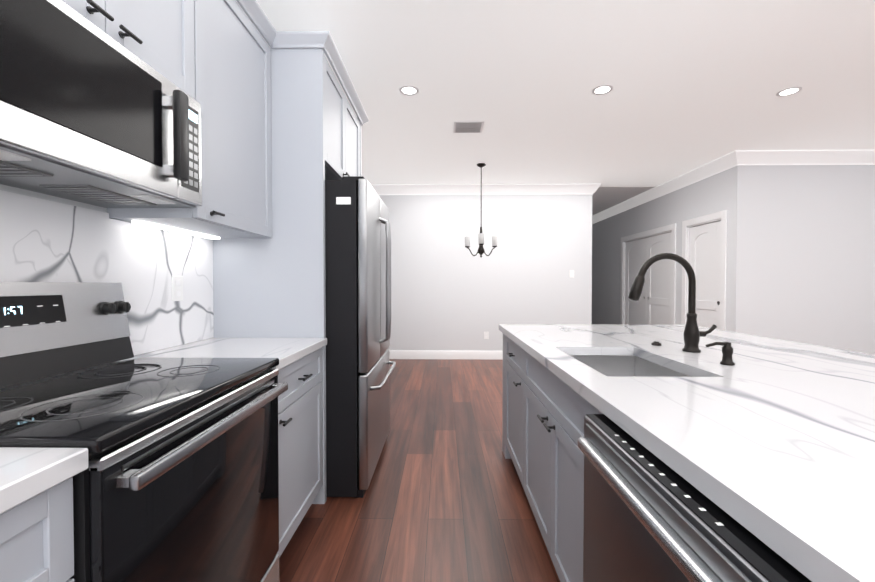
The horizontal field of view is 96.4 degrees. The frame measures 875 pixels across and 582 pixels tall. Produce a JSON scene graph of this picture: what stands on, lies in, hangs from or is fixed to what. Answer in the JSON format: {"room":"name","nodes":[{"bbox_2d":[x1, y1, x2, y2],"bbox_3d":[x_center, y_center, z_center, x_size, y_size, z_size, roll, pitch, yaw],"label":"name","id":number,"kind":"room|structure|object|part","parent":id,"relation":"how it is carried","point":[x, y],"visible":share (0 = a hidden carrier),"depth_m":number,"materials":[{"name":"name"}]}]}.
{"room":"kitchen","nodes":[
{"label":"kitchen","id":0,"kind":"room"},
{"bbox_2d":[0,184,108,391],"bbox_3d":[-1.306,-0.214,1.368,0.120,2.780,10.070,0,1,1],"label":"wall","id":1,"kind":"structure","parent":0,"point":[44,196],"depth_m":1.26,"materials":[{"name":"white paint"}]},
{"bbox_2d":[0,190,213,355],"bbox_3d":[-1.248,0.004,0.413,0.018,0.553,3.416,0,1,1],"label":"backsplash","id":2,"kind":"structure","parent":1,"relation":"attached to","point":[42,240],"depth_m":1.53,"materials":[{"name":"white stone"}]},
{"bbox_2d":[172,276,182,300],"bbox_3d":[-1.216,-0.012,1.831,0.006,0.118,0.075,0,1,1],"label":"outlet","id":3,"kind":"object","parent":2,"relation":"attached to","point":[177,288],"visible":1,"depth_m":1.83,"materials":[{"name":"white plastic"}]},
{"bbox_2d":[63,0,202,107],"bbox_3d":[-1.077,-0.991,1.066,0.342,0.582,0.774,0,1,1],"label":"upper cabinet","id":4,"kind":"object","parent":1,"relation":"attached to","point":[167,35],"depth_m":1.29,"materials":[{"name":"grey paint"}]},
{"bbox_2d":[0,0,201,207],"bbox_3d":[-1.038,-0.493,1.073,0.419,0.389,0.763,0,1,1],"label":"microwave","id":5,"kind":"object","parent":4,"relation":"attached to","point":[91,113],"visible":1,"depth_m":1.01,"materials":[{"name":"silver metal"}]},
{"bbox_2d":[236,0,368,125],"bbox_3d":[-0.916,-1.310,0.916,0.667,0.062,4.472,0,1,1],"label":"crown molding","id":6,"kind":"structure","parent":4,"relation":"attached to","point":[264,26],"depth_m":2.08,"materials":[{"name":"grey paint"}]},
{"bbox_2d":[107,0,271,238],"bbox_3d":[-1.067,-0.786,1.751,0.342,1.014,0.710,0,1,1],"label":"upper cabinet","id":7,"kind":"object","parent":1,"relation":"attached to","point":[212,58],"depth_m":1.73,"materials":[{"name":"grey paint"}]},
{"bbox_2d":[279,359,559,581],"bbox_3d":[2.901,1.194,3.369,8.480,0.100,14.140,0,1,1],"label":"floor","id":8,"kind":"structure","parent":0,"point":[444,499],"depth_m":2.10,"materials":[{"name":"brown wood"}]},
{"bbox_2d":[0,478,73,581],"bbox_3d":[-0.952,0.756,0.353,0.612,0.872,0.699,0,1,1],"label":"base cabinet","id":9,"kind":"object","parent":8,"relation":"on","point":[36,520],"depth_m":0.64,"materials":[{"name":"grey paint"}]},
{"bbox_2d":[0,447,88,517],"bbox_3d":[-0.948,0.312,-0.298,0.637,0.038,1.991,0,1,1],"label":"countertop","id":10,"kind":"structure","parent":9,"relation":"on","point":[26,474],"depth_m":0.63,"materials":[{"name":"white stone"}]},
{"bbox_2d":[0,282,287,581],"bbox_3d":[-0.885,0.578,1.089,0.670,1.205,0.771,0,1,1],"label":"electric range","id":11,"kind":"object","parent":8,"relation":"on","point":[177,480],"visible":1,"depth_m":1.03,"materials":[{"name":"black metal"}]},
{"bbox_2d":[213,49,361,503],"bbox_3d":[-0.903,-0.076,2.620,0.648,2.462,1.004,0,1,1],"label":"cabinet","id":12,"kind":"object","parent":8,"relation":"on","point":[273,286],"visible":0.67,"depth_m":2.12,"materials":[{"name":"grey paint"}]},
{"bbox_2d":[277,350,322,557],"bbox_3d":[-0.932,0.733,1.805,0.612,0.872,0.647,0,1,1],"label":"base cabinet","id":13,"kind":"object","parent":8,"relation":"on","point":[300,408],"depth_m":1.79,"materials":[{"name":"grey paint"}]},
{"bbox_2d":[109,338,326,369],"bbox_3d":[-0.919,0.278,1.797,0.637,0.038,0.650,0,1,1],"label":"countertop","id":14,"kind":"structure","parent":13,"relation":"on","point":[288,350],"depth_m":1.74,"materials":[{"name":"white stone"}]},
{"bbox_2d":[325,176,395,497],"bbox_3d":[-0.752,0.257,2.623,0.875,1.797,0.911,0,1,1],"label":"refrigerator","id":15,"kind":"object","parent":8,"relation":"on","point":[359,370],"visible":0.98,"depth_m":2.17,"materials":[{"name":"silver"}]},
{"bbox_2d":[503,336,583,519],"bbox_3d":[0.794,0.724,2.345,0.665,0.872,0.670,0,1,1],"label":"base cabinet","id":16,"kind":"object","parent":8,"relation":"on","point":[548,461],"depth_m":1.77,"materials":[{"name":"grey paint"}]},
{"bbox_2d":[499,324,874,581],"bbox_3d":[0.652,0.294,0.759,0.475,0.038,4.150,0,1,1],"label":"countertop","id":17,"kind":"structure","parent":16,"relation":"on","point":[799,476],"depth_m":0.70,"materials":[{"name":"white stone"}]},
{"bbox_2d":[551,352,698,437],"bbox_3d":[0.718,0.410,1.516,0.389,0.241,0.604,0,1,1],"label":"sink","id":18,"kind":"object","parent":17,"relation":"in","point":[572,409],"depth_m":1.58,"materials":[{"name":"grey metal"}]},
{"bbox_2d":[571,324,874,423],"bbox_3d":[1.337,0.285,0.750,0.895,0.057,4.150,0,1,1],"label":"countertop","id":19,"kind":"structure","parent":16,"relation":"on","point":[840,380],"depth_m":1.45,"materials":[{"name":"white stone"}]},
{"bbox_3d":[1.040,0.248,1.859,0.042,0.018,0.042,0,1,1],"label":"air switch button","id":20,"kind":"part","parent":19,"relation":"part of","materials":[{"name":"black metal"}]},
{"bbox_2d":[628,253,716,352],"bbox_3d":[1.011,0.048,1.681,0.376,0.424,0.068,0,1,1],"label":"gooseneck faucet","id":21,"kind":"object","parent":19,"relation":"on","point":[692,334],"visible":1,"depth_m":1.67,"materials":[{"name":"black metal"}]},
{"bbox_2d":[706,342,734,365],"bbox_3d":[1.017,0.223,1.409,0.098,0.082,0.044,0,1,1],"label":"soap dispenser","id":22,"kind":"object","parent":19,"relation":"on","point":[727,352],"visible":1,"depth_m":1.40,"materials":[{"name":"black metal"}]},
{"bbox_2d":[578,414,811,581],"bbox_3d":[0.713,0.755,0.723,0.724,0.862,0.600,0,1,1],"label":"dishwasher","id":23,"kind":"object","parent":8,"relation":"on","point":[649,516],"visible":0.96,"depth_m":0.69,"materials":[{"name":"silver metal"}]},
{"bbox_2d":[379,195,591,350],"bbox_3d":[0.641,-0.294,6.316,3.640,2.780,0.120,0,1,1],"label":"wall","id":24,"kind":"structure","parent":0,"point":[450,291],"depth_m":6.25,"materials":[{"name":"grey paint"}]},
{"bbox_2d":[390,350,502,359],"bbox_3d":[0.648,1.027,6.270,3.656,0.140,0.016,0,1,1],"label":"baseboard","id":25,"kind":"structure","parent":24,"relation":"attached to","point":[434,354],"depth_m":6.26,"materials":[{"name":"white"}]},
{"bbox_2d":[371,183,594,194],"bbox_3d":[0.634,-1.607,6.185,3.630,0.150,0.100,0,1,1],"label":"crown molding","id":26,"kind":"structure","parent":24,"relation":"attached to","point":[569,188],"depth_m":6.18,"materials":[{"name":"white wood"}]},
{"bbox_2d":[484,332,488,338],"bbox_3d":[0.780,0.712,6.267,0.075,0.118,0.006,0,1,1],"label":"outlet","id":27,"kind":"object","parent":24,"relation":"attached to","point":[486,335],"visible":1,"depth_m":6.26,"materials":[{"name":"white plastic"}]},
{"bbox_2d":[569,270,573,277],"bbox_3d":[2.140,-0.273,6.232,0.075,0.118,0.007,0,1,1],"label":"light switch","id":28,"kind":"object","parent":24,"relation":"attached to","point":[571,273],"visible":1,"depth_m":6.23,"materials":[{"name":"white plastic"}]},
{"bbox_2d":[595,183,600,191],"bbox_3d":[2.537,-1.640,8.194,0.100,0.150,4.170,0,1,1],"label":"crown molding","id":29,"kind":"structure","parent":24,"relation":"attached to","point":[597,185],"depth_m":6.12,"materials":[{"name":"white wood"}]},
{"bbox_2d":[236,0,874,215],"bbox_3d":[2.901,-1.686,3.322,8.480,0.100,14.140,0,1,1],"label":"ceiling","id":30,"kind":"structure","parent":0,"point":[696,83],"depth_m":3.06,"materials":[{"name":"white paint"}]},
{"bbox_2d":[399,85,418,95],"bbox_3d":[-0.231,-1.632,3.186,0.164,0.004,0.164,0,1,1],"label":"recessed light","id":31,"kind":"object","parent":30,"relation":"in","point":[408,90],"visible":1,"depth_m":3.19,"materials":[{"name":"white plastic"}]},
{"bbox_2d":[453,121,484,132],"bbox_3d":[0.309,-1.642,3.929,0.300,0.007,0.280,0,1,1],"label":"ceiling vent","id":32,"kind":"object","parent":30,"relation":"in","point":[469,127],"visible":1,"depth_m":3.92,"materials":[{"name":"white metal"}]},
{"bbox_2d":[465,163,496,256],"bbox_3d":[0.584,-1.052,5.110,0.436,1.224,0.402,0,1,1],"label":"chandelier","id":33,"kind":"object","parent":30,"relation":"hanging from","point":[481,250],"visible":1,"depth_m":5.15,"materials":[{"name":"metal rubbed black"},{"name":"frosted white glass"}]},
{"bbox_2d":[592,85,612,94],"bbox_3d":[1.339,-1.631,3.175,0.164,0.004,0.164,0,1,1],"label":"recessed light","id":34,"kind":"object","parent":30,"relation":"in","point":[601,90],"visible":1,"depth_m":3.17,"materials":[{"name":"white plastic"}]},
{"bbox_2d":[776,87,801,96],"bbox_3d":[2.879,-1.632,3.204,0.164,0.004,0.164,0,1,1],"label":"recessed light","id":35,"kind":"object","parent":30,"relation":"in","point":[788,91],"visible":1,"depth_m":3.20,"materials":[{"name":"white"}]},
{"bbox_2d":[592,165,747,333],"bbox_3d":[3.702,-0.313,7.500,0.120,2.780,5.570,0,1,1],"label":"wall","id":36,"kind":"structure","parent":0,"point":[723,190],"depth_m":5.82,"materials":[{"name":"grey paint"}]},
{"bbox_2d":[625,232,671,324],"bbox_3d":[3.695,0.071,6.851,0.073,2.008,1.600,0,1,1],"label":"hall door","id":37,"kind":"structure","parent":36,"relation":"in","point":[652,306],"depth_m":6.73,"materials":[{"name":"white wood"}]},
{"bbox_2d":[592,150,746,223],"bbox_3d":[3.592,-1.627,7.430,0.100,0.150,5.670,0,1,1],"label":"crown molding","id":38,"kind":"structure","parent":36,"relation":"attached to","point":[737,157],"depth_m":5.69,"materials":[{"name":"white wood"}]},
{"bbox_2d":[689,221,720,329],"bbox_3d":[3.674,0.096,5.326,0.073,2.008,0.670,0,1,1],"label":"hall door","id":39,"kind":"structure","parent":36,"relation":"in","point":[705,250],"depth_m":5.29,"materials":[{"name":"white wood"}]},
{"bbox_2d":[746,165,874,354],"bbox_3d":[5.443,-0.269,4.751,3.435,2.780,0.120,0,1,1],"label":"wall","id":40,"kind":"structure","parent":0,"point":[810,270],"depth_m":4.70,"materials":[{"name":"grey paint"}]},
{"bbox_2d":[747,149,874,164],"bbox_3d":[5.279,-1.582,4.622,3.300,0.150,0.100,0,1,1],"label":"crown molding","id":41,"kind":"structure","parent":40,"relation":"attached to","point":[788,157],"depth_m":4.63,"materials":[{"name":"white wood"}]}
]}

